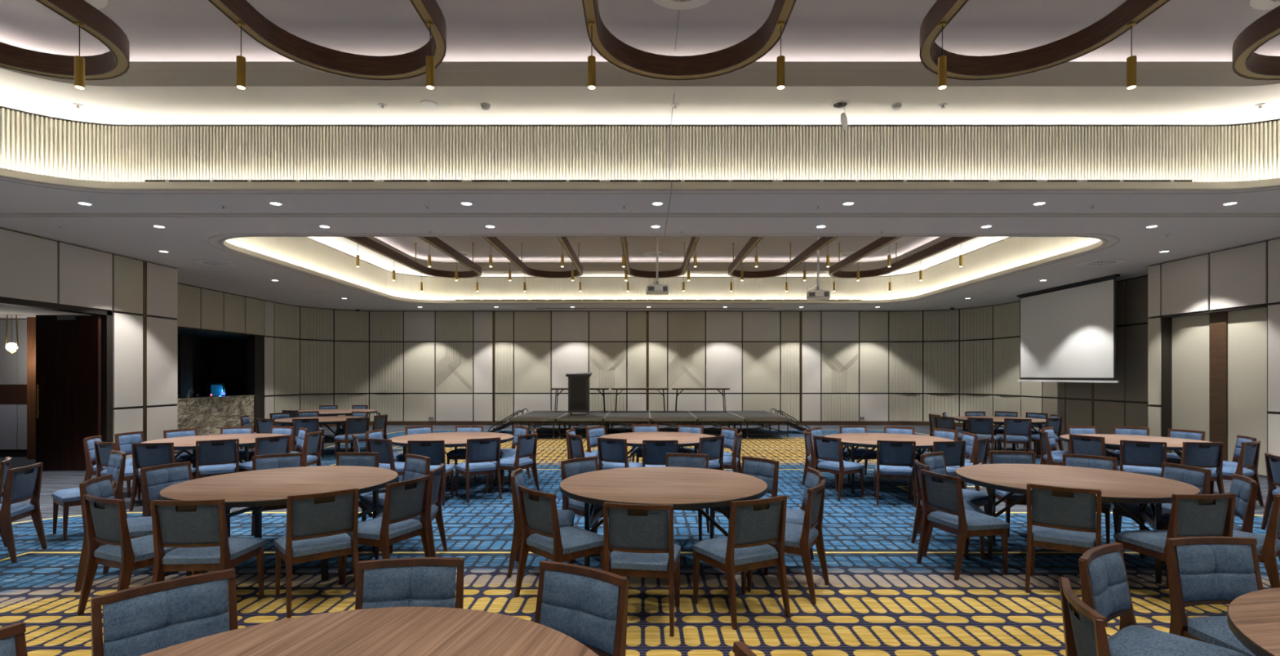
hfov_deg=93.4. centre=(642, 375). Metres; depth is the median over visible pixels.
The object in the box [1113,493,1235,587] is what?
banquet chair
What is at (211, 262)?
ceiling vent
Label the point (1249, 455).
banquet chair
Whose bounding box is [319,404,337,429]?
banquet chair
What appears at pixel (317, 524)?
banquet chair
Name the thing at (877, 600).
floor
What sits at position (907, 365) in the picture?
wall
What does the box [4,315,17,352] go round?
pendant lamp
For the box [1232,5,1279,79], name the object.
loop
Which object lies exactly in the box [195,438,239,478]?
banquet chair
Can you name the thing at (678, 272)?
loop
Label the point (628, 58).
loop
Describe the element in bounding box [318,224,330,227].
recessed light
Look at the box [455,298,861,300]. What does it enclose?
ceiling vent
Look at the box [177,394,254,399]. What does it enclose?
countertop
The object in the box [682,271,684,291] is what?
pendant light
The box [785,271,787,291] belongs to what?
pendant light
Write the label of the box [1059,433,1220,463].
round table
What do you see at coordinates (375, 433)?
banquet chair
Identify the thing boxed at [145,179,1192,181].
ceiling vent
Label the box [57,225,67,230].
smoke detector
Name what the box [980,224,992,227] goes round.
recessed light
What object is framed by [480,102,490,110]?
smoke detector
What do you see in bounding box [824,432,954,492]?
round table
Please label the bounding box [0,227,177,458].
wall
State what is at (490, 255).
pendant light
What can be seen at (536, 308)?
screen housing
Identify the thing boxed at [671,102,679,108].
sprinkler head
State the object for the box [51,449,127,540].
banquet chair
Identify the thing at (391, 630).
round table
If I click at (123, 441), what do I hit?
banquet chair
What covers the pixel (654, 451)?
banquet chair
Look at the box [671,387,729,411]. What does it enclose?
trestle table
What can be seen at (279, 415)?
banquet chair
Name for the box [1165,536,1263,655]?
banquet chair
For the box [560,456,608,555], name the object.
banquet chair
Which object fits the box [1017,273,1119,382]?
projection screen
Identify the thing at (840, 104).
ceiling speaker
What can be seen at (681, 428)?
banquet chair
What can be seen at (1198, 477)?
banquet chair
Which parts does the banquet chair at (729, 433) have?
seat, backrest, rail, leg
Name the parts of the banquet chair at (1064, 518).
leg, leg, seat frame, seat, rail, rail, panel, leg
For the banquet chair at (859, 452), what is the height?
0.850 m
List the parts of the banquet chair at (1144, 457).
leg, seat, rail, panel, rail, leg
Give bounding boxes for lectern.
[565,372,591,414]
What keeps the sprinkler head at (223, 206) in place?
attached to the ceiling
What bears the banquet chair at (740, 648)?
on the floor
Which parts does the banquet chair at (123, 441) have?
leg, rail, backrest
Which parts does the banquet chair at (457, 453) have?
leg, leg, seat, seat frame, rail, backrest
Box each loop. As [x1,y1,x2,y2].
[0,0,129,79]
[208,0,446,79]
[344,236,481,278]
[482,236,582,278]
[582,0,796,79]
[620,236,699,278]
[728,236,837,278]
[828,236,975,278]
[919,0,1170,79]
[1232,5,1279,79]
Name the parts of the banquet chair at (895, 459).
leg, leg, seat, seat frame, rail, panel, rail, leg, leg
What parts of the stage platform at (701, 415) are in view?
folding frame, edge frame, folding frame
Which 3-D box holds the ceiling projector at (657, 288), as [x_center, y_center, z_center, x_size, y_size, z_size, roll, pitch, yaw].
[0.311,-2.670,13.511,0.517,1.660,0.458,0,0,0]
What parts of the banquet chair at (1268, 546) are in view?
seat, seat frame, backrest, leg, panel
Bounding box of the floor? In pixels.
[0,425,1279,655]
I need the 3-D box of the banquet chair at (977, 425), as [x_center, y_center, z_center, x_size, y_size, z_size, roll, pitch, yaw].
[7.009,1.275,12.423,0.486,0.850,0.542,0,0,44]
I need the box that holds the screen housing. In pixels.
[536,307,773,308]
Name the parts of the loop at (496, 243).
suspension rod, suspension rod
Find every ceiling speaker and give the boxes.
[420,100,437,108]
[831,99,849,129]
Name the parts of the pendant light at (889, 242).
lamp shade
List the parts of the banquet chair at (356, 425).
leg, leg, seat, seat frame, rail, panel, rail, leg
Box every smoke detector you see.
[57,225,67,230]
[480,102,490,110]
[891,102,902,110]
[1160,233,1168,238]
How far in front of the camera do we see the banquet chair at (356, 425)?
12.30 m
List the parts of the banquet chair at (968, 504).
leg, panel, rail, leg, seat, leg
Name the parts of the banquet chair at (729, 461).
seat, seat frame, leg, panel, leg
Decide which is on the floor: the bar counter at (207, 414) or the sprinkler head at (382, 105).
the bar counter at (207, 414)
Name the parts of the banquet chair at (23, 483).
leg, seat frame, seat, rail, rail, panel, leg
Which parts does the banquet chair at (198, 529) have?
leg, rail, panel, rail, seat frame, seat, leg, leg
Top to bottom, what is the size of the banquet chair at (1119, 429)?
0.850 m
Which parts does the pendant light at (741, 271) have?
lamp shade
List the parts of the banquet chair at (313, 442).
leg, seat frame, seat, rail, panel, leg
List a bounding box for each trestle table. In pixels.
[550,387,608,411]
[611,387,669,411]
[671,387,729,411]
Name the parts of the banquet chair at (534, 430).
leg, seat, leg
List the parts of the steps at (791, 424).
handrail, handrail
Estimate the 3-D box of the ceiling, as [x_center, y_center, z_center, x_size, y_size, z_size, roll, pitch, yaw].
[-0.500,-2.968,9.000,29.400,1.464,25.600,0,0,0]
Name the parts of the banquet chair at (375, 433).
rail, backrest, seat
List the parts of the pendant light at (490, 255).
lamp shade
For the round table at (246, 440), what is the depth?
8.96 m
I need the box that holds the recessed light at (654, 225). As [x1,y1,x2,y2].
[649,224,661,227]
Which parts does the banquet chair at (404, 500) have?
leg, seat, leg, seat frame, rail, rail, panel, leg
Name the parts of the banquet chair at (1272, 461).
rail, panel, seat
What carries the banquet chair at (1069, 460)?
on the floor
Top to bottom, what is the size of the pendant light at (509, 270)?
0.512 m
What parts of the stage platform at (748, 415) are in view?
folding frame, edge frame, folding frame, leg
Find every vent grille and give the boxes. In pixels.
[647,286,667,291]
[807,291,829,297]
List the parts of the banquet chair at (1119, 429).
seat, rail, backrest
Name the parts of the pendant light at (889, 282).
lamp shade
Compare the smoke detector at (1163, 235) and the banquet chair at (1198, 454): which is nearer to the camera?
the banquet chair at (1198, 454)
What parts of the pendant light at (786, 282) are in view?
lamp shade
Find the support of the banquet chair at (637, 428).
on the floor
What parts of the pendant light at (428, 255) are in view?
lamp shade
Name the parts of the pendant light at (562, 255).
lamp shade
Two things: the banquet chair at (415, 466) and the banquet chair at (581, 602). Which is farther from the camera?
the banquet chair at (415, 466)
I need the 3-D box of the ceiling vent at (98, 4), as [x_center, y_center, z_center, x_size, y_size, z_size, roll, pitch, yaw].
[-5.250,-3.492,5.420,0.660,0.016,0.660,0,0,0]
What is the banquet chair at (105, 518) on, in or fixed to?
on the floor
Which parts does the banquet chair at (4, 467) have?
leg, rail, panel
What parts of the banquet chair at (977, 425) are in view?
leg, rail, panel, rail, seat, leg, leg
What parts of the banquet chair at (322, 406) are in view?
rail, backrest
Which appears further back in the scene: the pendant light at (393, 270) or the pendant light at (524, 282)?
the pendant light at (524, 282)
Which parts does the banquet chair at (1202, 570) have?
leg, panel, seat frame, rail, rail, backrest, seat, leg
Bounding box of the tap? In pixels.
[186,389,194,397]
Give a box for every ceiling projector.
[645,236,668,294]
[805,236,830,300]
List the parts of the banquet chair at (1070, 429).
leg, rail, backrest, seat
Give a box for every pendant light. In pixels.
[74,22,84,88]
[235,22,245,88]
[355,241,359,266]
[392,258,395,280]
[420,271,422,291]
[426,22,434,88]
[427,241,431,266]
[454,258,457,280]
[475,271,478,291]
[488,241,492,266]
[508,258,511,280]
[523,271,525,291]
[560,241,564,266]
[571,258,573,280]
[587,22,595,88]
[622,241,625,266]
[624,258,626,280]
[626,271,629,291]
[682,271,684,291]
[687,258,689,280]
[693,241,696,266]
[729,271,732,291]
[740,258,743,280]
[755,241,757,266]
[777,22,785,88]
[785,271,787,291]
[803,258,805,280]
[826,241,829,266]
[832,271,835,291]
[857,258,859,280]
[887,241,890,266]
[888,271,891,291]
[919,258,922,280]
[937,22,946,88]
[959,241,962,266]
[1126,22,1136,88]
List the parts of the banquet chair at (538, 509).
leg, rail, panel, rail, leg, seat frame, seat, leg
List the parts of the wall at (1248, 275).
panel, panel, panel, panel, panel, panel, panel, panel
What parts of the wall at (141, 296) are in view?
panel, panel, panel, panel, panel, panel, panel, panel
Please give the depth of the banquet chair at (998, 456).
6.76 m
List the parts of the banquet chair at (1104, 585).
leg, rail, backrest, rail, leg, seat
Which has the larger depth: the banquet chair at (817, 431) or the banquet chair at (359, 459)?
the banquet chair at (817, 431)
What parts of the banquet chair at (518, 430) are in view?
seat, leg, backrest, rail, leg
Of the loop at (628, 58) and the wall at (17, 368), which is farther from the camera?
the wall at (17, 368)
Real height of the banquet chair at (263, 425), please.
0.850 m
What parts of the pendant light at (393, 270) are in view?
lamp shade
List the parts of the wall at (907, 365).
panel, panel, panel, panel, panel, panel, panel, panel, panel, panel, panel, panel, panel, panel, panel, panel, panel, panel, panel, panel, panel, panel, panel, panel, panel, panel, panel, panel, panel, panel, panel, panel, panel, panel, panel, panel, panel, panel, panel, panel, panel, panel, panel, panel, panel, panel, panel, panel, panel, panel, panel, panel, panel, panel, panel, panel, panel, panel, panel, panel, panel, panel, panel, panel, panel, panel, panel, panel, panel, panel, panel, panel, panel, panel, panel, panel, panel, panel, panel, panel, panel, panel, panel, panel, panel, panel, panel, panel, panel, panel, panel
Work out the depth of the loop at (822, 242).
15.02 m
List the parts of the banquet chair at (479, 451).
leg, leg, seat, seat frame, rail, panel, rail, leg, leg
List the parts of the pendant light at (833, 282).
lamp shade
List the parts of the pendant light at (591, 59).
cord, lamp shade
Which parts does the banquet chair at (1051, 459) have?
leg, panel, leg, seat frame, seat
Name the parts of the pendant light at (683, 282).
lamp shade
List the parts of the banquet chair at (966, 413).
backrest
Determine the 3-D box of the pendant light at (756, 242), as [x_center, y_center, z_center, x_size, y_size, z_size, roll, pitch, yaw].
[2.382,-2.544,12.670,0.064,0.512,0.064,0,0,0]
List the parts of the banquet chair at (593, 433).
leg, rail, backrest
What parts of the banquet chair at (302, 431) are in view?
backrest, rail, leg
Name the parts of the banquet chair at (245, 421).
leg, backrest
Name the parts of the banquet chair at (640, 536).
leg, rail, panel, rail, seat frame, seat, leg, leg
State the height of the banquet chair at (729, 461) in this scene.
0.850 m
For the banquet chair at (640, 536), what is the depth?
4.02 m
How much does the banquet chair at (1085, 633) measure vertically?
0.850 m
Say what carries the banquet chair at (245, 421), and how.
on the floor
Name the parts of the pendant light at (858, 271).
lamp shade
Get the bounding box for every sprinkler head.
[72,102,83,108]
[219,204,227,208]
[377,102,386,108]
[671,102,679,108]
[938,102,946,108]
[1088,204,1097,208]
[1254,102,1266,108]
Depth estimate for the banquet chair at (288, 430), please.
10.10 m
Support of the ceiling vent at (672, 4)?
in the ceiling
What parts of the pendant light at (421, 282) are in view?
lamp shade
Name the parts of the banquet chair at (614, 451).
leg, rail, panel, rail, seat, leg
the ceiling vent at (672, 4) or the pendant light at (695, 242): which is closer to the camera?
the ceiling vent at (672, 4)
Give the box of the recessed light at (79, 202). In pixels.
[75,201,93,205]
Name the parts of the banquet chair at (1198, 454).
leg, seat, rail, panel, rail, seat frame, leg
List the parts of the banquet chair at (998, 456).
leg, leg, rail, backrest, seat frame, seat, leg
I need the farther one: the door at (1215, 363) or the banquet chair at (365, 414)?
the banquet chair at (365, 414)
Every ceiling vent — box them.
[84,0,107,8]
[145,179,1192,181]
[194,259,235,266]
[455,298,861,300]
[458,251,471,256]
[644,251,666,256]
[652,0,711,9]
[836,251,855,256]
[1075,258,1125,266]
[1249,0,1279,9]
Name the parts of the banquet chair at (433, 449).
leg, rail, panel, seat frame, seat, leg, leg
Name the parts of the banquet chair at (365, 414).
backrest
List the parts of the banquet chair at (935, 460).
leg, rail, backrest, leg, seat, seat frame, leg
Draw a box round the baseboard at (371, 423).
[321,421,1063,435]
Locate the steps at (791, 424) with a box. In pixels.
[770,408,809,431]
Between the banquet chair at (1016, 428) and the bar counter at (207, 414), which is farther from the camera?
the bar counter at (207, 414)
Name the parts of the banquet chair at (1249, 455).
leg, seat, seat frame, leg, rail, panel, leg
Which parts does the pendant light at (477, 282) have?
lamp shade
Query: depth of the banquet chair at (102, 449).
7.83 m
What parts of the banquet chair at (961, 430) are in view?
seat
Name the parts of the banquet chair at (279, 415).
rail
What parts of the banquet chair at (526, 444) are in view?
leg, leg, seat, seat frame, leg, rail, rail, panel, leg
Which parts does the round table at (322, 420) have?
leg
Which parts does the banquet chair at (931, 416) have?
leg, panel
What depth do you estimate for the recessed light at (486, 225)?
9.08 m
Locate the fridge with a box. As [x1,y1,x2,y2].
[204,382,239,395]
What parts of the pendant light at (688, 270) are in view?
lamp shade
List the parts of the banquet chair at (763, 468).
leg, seat frame, seat, leg, backrest, rail, leg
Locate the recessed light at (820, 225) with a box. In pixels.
[815,224,826,227]
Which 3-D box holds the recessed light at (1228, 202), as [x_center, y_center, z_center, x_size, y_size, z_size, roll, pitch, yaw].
[7.660,-2.246,7.870,0.164,0.008,0.164,0,0,0]
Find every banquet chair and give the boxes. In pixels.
[0,456,13,546]
[0,462,47,562]
[0,622,27,655]
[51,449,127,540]
[74,474,153,591]
[76,493,198,615]
[83,435,141,497]
[90,568,238,655]
[93,440,140,499]
[114,431,143,460]
[128,442,195,511]
[140,461,231,537]
[151,498,266,597]
[163,427,199,463]
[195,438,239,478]
[220,426,253,461]
[239,434,290,471]
[240,414,256,448]
[248,426,294,459]
[251,452,302,537]
[255,417,295,437]
[269,412,290,426]
[274,487,359,617]
[282,409,298,436]
[289,426,307,453]
[292,417,324,457]
[297,410,324,436]
[302,430,322,466]
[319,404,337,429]
[334,416,369,457]
[335,411,368,449]
[336,452,379,510]
[341,475,431,584]
[342,404,368,427]
[351,433,383,465]
[353,413,387,452]
[355,556,463,608]
[360,453,430,521]
[365,428,407,462]
[366,437,404,481]
[373,462,447,559]
[404,425,445,453]
[407,440,454,505]
[446,425,484,479]
[454,436,502,502]
[488,425,530,480]
[490,432,539,493]
[501,427,536,487]
[506,467,574,577]
[514,485,604,597]
[534,560,628,655]
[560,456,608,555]
[565,428,598,459]
[568,433,609,464]
[586,425,605,452]
[597,436,642,470]
[603,502,680,636]
[631,424,658,462]
[642,440,678,466]
[665,453,710,541]
[677,424,703,453]
[691,494,790,629]
[697,426,737,472]
[697,435,724,470]
[709,431,742,472]
[710,455,778,538]
[732,640,756,655]
[746,480,829,604]
[764,466,823,574]
[801,430,844,489]
[808,426,850,480]
[813,435,864,501]
[839,425,876,475]
[873,440,916,506]
[879,426,914,479]
[909,440,966,499]
[910,427,958,466]
[911,459,986,559]
[916,469,1009,580]
[917,451,987,543]
[927,413,961,451]
[934,415,970,457]
[942,412,967,433]
[948,436,989,493]
[961,431,977,488]
[964,411,996,448]
[966,417,999,458]
[988,450,1035,537]
[993,410,1017,447]
[999,417,1031,451]
[1014,412,1048,452]
[1024,417,1062,456]
[1025,483,1101,592]
[1026,413,1063,454]
[1039,429,1062,465]
[1041,426,1070,464]
[1058,576,1111,655]
[1062,453,1117,543]
[1066,426,1118,457]
[1069,433,1119,470]
[1078,542,1245,655]
[1113,426,1149,458]
[1113,462,1211,542]
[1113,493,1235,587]
[1117,440,1166,476]
[1159,441,1224,493]
[1161,473,1257,564]
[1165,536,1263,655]
[1166,428,1204,463]
[1204,440,1263,505]
[1209,435,1258,500]
[1232,493,1279,587]
[1260,452,1279,529]
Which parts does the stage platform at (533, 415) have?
folding frame, edge frame, folding frame, leg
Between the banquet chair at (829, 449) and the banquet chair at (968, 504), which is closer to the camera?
the banquet chair at (968, 504)
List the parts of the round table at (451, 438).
leg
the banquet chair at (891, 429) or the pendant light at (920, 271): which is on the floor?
the banquet chair at (891, 429)
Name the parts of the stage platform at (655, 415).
folding frame, folding frame, edge frame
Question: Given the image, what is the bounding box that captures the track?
[0,213,1279,217]
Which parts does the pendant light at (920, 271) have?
lamp shade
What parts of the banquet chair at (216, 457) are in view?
leg, seat frame, seat, rail, panel, rail, leg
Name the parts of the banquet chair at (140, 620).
leg, panel, rail, leg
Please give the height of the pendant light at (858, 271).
0.512 m
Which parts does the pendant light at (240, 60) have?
lamp shade, cord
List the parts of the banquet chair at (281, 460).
leg, leg, seat frame, rail, backrest, leg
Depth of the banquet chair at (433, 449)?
7.94 m
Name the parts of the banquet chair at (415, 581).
leg, rail, leg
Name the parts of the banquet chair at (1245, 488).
leg, seat frame, seat, rail, backrest, rail, leg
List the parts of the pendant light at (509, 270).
lamp shade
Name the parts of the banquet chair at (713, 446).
leg, panel, rail, seat, leg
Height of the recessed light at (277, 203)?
0.008 m
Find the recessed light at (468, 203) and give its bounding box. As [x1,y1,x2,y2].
[460,201,473,205]
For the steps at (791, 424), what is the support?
on the floor
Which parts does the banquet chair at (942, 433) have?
backrest, rail, leg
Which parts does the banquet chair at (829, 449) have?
leg, rail, panel, rail, leg, seat frame, leg, seat, leg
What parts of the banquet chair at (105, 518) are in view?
leg, rail, panel, rail, seat frame, leg, seat, leg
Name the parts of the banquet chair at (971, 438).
backrest, rail, leg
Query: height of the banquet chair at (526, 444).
0.850 m
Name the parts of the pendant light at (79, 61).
lamp shade, cord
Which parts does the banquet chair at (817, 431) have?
rail, backrest, seat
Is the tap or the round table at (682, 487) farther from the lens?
the tap
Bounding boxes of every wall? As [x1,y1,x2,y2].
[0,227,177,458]
[0,304,92,458]
[177,275,1148,434]
[1147,237,1279,455]
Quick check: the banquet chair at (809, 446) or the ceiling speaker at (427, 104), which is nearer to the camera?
the ceiling speaker at (427, 104)
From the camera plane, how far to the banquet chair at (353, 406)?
17.48 m
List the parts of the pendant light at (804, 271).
lamp shade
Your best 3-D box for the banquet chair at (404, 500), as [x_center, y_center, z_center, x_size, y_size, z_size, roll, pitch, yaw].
[-2.130,1.275,5.035,0.542,0.850,0.486,0,0,22]
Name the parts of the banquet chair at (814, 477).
seat, leg, backrest, rail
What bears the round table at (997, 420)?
on the floor
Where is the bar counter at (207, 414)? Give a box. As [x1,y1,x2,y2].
[177,394,254,435]
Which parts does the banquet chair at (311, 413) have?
rail, backrest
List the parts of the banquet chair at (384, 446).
leg, rail, panel, seat, leg, seat frame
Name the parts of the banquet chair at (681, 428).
seat, rail, backrest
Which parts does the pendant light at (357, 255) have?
lamp shade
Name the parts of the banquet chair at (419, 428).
leg, rail, backrest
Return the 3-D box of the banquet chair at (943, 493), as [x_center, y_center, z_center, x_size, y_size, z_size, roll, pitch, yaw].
[2.806,1.275,5.313,0.542,0.850,0.486,0,0,-14]
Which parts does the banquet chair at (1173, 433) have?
leg, seat, backrest, rail, leg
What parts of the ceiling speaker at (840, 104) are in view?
plate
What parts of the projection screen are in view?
casing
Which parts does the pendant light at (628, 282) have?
lamp shade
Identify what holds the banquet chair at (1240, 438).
on the floor
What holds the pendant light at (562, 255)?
hanging from the loop at (496, 243)
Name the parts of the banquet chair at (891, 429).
rail, backrest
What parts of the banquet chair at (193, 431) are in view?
leg, rail, backrest, seat, seat frame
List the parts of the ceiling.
raised panel, raised panel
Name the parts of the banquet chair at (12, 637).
backrest, rail, leg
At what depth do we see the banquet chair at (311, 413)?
14.40 m
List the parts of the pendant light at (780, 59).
cord, lamp shade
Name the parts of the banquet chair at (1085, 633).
leg, panel, rail, backrest, leg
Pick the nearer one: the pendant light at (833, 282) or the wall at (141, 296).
the wall at (141, 296)
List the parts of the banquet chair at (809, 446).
leg, panel, leg, seat, leg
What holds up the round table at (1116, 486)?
on the floor
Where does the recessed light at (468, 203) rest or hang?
in the ceiling
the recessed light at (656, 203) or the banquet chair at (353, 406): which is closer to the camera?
the recessed light at (656, 203)
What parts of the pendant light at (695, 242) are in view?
lamp shade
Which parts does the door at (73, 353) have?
handle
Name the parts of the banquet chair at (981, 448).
seat, leg, rail, panel, leg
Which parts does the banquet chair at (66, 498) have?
leg, leg, seat, seat frame, backrest, rail, leg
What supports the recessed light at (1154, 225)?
in the ceiling
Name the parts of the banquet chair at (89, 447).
leg, rail, seat frame, backrest, seat, leg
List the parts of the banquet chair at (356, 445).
leg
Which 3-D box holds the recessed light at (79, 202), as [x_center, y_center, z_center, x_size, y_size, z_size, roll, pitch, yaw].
[-7.280,-2.246,7.870,0.164,0.008,0.164,0,0,0]
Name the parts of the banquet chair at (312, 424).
leg, panel, rail, leg, leg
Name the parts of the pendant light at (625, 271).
lamp shade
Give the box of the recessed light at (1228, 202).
[1221,201,1239,205]
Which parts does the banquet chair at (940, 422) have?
leg, rail, panel, leg, seat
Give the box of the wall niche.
[177,327,263,431]
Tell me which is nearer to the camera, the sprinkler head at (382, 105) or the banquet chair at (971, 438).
the sprinkler head at (382, 105)
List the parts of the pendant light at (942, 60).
lamp shade, cord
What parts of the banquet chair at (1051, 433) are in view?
rail, backrest, leg, seat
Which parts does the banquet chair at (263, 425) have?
leg, panel, rail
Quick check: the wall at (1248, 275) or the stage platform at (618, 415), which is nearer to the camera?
the wall at (1248, 275)
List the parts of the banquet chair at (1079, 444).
leg, rail, panel, leg, seat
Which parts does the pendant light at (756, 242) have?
lamp shade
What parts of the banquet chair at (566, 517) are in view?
leg, rail, leg, backrest, seat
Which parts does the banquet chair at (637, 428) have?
leg, seat, leg, rail, backrest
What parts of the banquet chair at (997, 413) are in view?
seat, rail, backrest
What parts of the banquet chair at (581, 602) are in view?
leg, rail, rail, panel, leg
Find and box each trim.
[0,226,178,268]
[179,274,1147,311]
[1146,235,1279,266]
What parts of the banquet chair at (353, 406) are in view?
backrest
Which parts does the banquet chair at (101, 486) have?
leg, rail, backrest, leg, seat frame, seat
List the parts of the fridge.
glass door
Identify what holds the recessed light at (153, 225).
in the ceiling
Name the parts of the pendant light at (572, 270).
lamp shade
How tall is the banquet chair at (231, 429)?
0.850 m
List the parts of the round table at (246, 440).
leg, leg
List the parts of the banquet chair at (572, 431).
leg, rail, backrest, seat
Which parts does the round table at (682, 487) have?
leg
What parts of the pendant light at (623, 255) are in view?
lamp shade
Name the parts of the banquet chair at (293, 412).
rail, panel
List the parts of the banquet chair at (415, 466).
leg, seat frame, seat, leg, backrest, rail, leg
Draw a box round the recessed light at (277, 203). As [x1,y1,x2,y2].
[268,201,283,205]
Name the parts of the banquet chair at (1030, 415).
backrest, rail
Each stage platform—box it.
[508,410,569,439]
[555,410,609,439]
[603,410,650,434]
[648,410,697,429]
[688,410,744,434]
[727,410,791,439]
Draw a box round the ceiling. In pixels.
[0,0,1279,310]
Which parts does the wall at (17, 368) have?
panel, panel, panel, panel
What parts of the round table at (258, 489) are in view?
leg, leg, leg, leg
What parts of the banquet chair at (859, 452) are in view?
rail, backrest, seat, seat frame, leg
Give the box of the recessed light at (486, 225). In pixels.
[484,224,495,227]
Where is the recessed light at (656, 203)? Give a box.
[651,201,663,205]
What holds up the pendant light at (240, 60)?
hanging from the loop at (412, 64)
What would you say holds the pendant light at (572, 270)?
hanging from the loop at (496, 243)
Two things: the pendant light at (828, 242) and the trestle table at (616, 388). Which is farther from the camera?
the trestle table at (616, 388)
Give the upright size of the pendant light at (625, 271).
0.512 m
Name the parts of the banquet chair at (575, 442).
leg, rail, panel, leg, seat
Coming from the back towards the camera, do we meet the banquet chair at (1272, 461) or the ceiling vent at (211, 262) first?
the ceiling vent at (211, 262)
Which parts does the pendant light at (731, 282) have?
lamp shade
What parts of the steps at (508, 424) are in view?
handrail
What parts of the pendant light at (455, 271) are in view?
lamp shade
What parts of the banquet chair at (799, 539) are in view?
leg, leg, seat frame, seat, leg, rail, rail, panel, leg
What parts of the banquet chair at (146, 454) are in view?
leg, rail, panel, seat frame, seat, leg, leg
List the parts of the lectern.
panel, access panel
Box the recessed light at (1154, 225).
[1144,224,1159,227]
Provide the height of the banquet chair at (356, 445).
0.850 m
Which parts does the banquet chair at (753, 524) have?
leg, leg, seat, seat frame, leg, rail, rail, panel, leg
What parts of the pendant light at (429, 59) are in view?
lamp shade, cord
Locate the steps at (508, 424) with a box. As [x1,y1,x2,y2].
[488,408,528,431]
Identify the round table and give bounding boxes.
[140,606,598,655]
[142,433,288,467]
[159,465,398,581]
[274,416,364,452]
[298,408,377,424]
[389,431,513,489]
[559,466,768,566]
[600,431,714,457]
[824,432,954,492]
[954,416,1046,455]
[955,463,1200,583]
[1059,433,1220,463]
[1226,586,1279,655]
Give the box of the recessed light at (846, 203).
[841,201,854,205]
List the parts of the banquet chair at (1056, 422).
leg, seat, seat frame, leg, rail, panel, leg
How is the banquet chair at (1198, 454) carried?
on the floor
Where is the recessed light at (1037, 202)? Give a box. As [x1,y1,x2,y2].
[1031,201,1046,205]
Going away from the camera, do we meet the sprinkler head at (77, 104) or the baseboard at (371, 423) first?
the sprinkler head at (77, 104)
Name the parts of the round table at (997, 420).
leg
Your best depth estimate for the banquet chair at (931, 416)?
13.46 m
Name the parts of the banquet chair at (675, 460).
leg, backrest, rail, leg, leg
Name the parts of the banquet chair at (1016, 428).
leg, seat, seat frame, rail, rail, panel, leg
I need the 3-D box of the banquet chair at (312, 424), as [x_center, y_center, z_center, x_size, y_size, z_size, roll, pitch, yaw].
[-6.776,1.275,12.217,0.486,0.850,0.542,0,0,-17]
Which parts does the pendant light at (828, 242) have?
lamp shade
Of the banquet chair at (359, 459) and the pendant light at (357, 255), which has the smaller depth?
the banquet chair at (359, 459)
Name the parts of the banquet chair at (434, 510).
leg, leg, seat, leg, seat frame, rail, panel, leg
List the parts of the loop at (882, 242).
suspension rod, suspension rod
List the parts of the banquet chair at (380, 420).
leg, panel, leg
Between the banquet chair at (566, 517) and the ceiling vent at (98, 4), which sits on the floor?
the banquet chair at (566, 517)
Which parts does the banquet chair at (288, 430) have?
backrest, rail, leg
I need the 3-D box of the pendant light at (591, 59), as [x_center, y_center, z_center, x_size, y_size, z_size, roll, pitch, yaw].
[-0.407,-2.544,4.800,0.064,0.512,0.064,0,0,0]
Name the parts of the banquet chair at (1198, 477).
leg, seat frame, seat, leg, backrest, rail, leg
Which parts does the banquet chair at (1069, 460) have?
leg, backrest, rail, seat, seat frame, leg, leg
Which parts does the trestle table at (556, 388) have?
leg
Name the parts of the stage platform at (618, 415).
leg, folding frame, edge frame, folding frame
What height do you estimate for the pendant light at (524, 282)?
0.512 m
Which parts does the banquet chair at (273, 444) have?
seat frame, seat, leg, panel, rail, leg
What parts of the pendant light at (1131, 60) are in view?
lamp shade, cord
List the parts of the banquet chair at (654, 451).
leg, seat, rail, rail, panel, leg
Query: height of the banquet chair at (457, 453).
0.850 m
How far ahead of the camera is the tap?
15.19 m
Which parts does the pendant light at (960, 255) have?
lamp shade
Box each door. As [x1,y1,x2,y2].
[0,297,111,470]
[1161,304,1267,475]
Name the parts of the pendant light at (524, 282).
lamp shade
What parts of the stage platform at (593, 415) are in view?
leg, folding frame, edge frame, folding frame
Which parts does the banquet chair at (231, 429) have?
rail, backrest, seat, leg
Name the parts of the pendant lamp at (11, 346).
globe, cord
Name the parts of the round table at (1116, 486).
leg, leg, leg, leg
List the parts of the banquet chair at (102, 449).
leg, panel, rail, leg, seat frame, seat, leg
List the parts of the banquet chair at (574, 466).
leg, rail, backrest, seat frame, seat, leg, leg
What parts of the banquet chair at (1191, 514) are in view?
seat, seat frame, leg, leg, rail, rail, panel, leg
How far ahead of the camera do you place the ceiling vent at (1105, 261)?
11.95 m
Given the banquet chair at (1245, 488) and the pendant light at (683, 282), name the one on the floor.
the banquet chair at (1245, 488)
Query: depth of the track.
8.43 m
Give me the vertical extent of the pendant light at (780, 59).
0.512 m
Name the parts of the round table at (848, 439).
leg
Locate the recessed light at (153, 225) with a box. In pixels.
[152,224,166,227]
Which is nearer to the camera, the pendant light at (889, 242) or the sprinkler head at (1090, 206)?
the sprinkler head at (1090, 206)
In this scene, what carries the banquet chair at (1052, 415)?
on the floor
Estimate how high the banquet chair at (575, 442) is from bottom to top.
0.850 m
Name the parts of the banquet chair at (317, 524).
leg, leg, seat, seat frame, rail, rail, panel, leg, leg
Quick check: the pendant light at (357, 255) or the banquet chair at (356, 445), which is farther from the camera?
the pendant light at (357, 255)
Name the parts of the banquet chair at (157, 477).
leg, rail, backrest, leg, leg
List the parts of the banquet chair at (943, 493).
leg, panel, rail, rail, leg, seat frame, leg, seat, leg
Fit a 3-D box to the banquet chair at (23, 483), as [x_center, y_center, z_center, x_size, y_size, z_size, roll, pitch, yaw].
[-6.048,1.275,5.633,0.542,0.850,0.486,0,0,-19]
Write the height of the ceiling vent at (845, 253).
0.016 m
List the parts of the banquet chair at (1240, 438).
seat, leg, backrest, rail, leg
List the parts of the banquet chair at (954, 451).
leg, seat, leg, rail, panel, rail, leg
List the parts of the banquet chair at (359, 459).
leg, backrest, rail, seat, leg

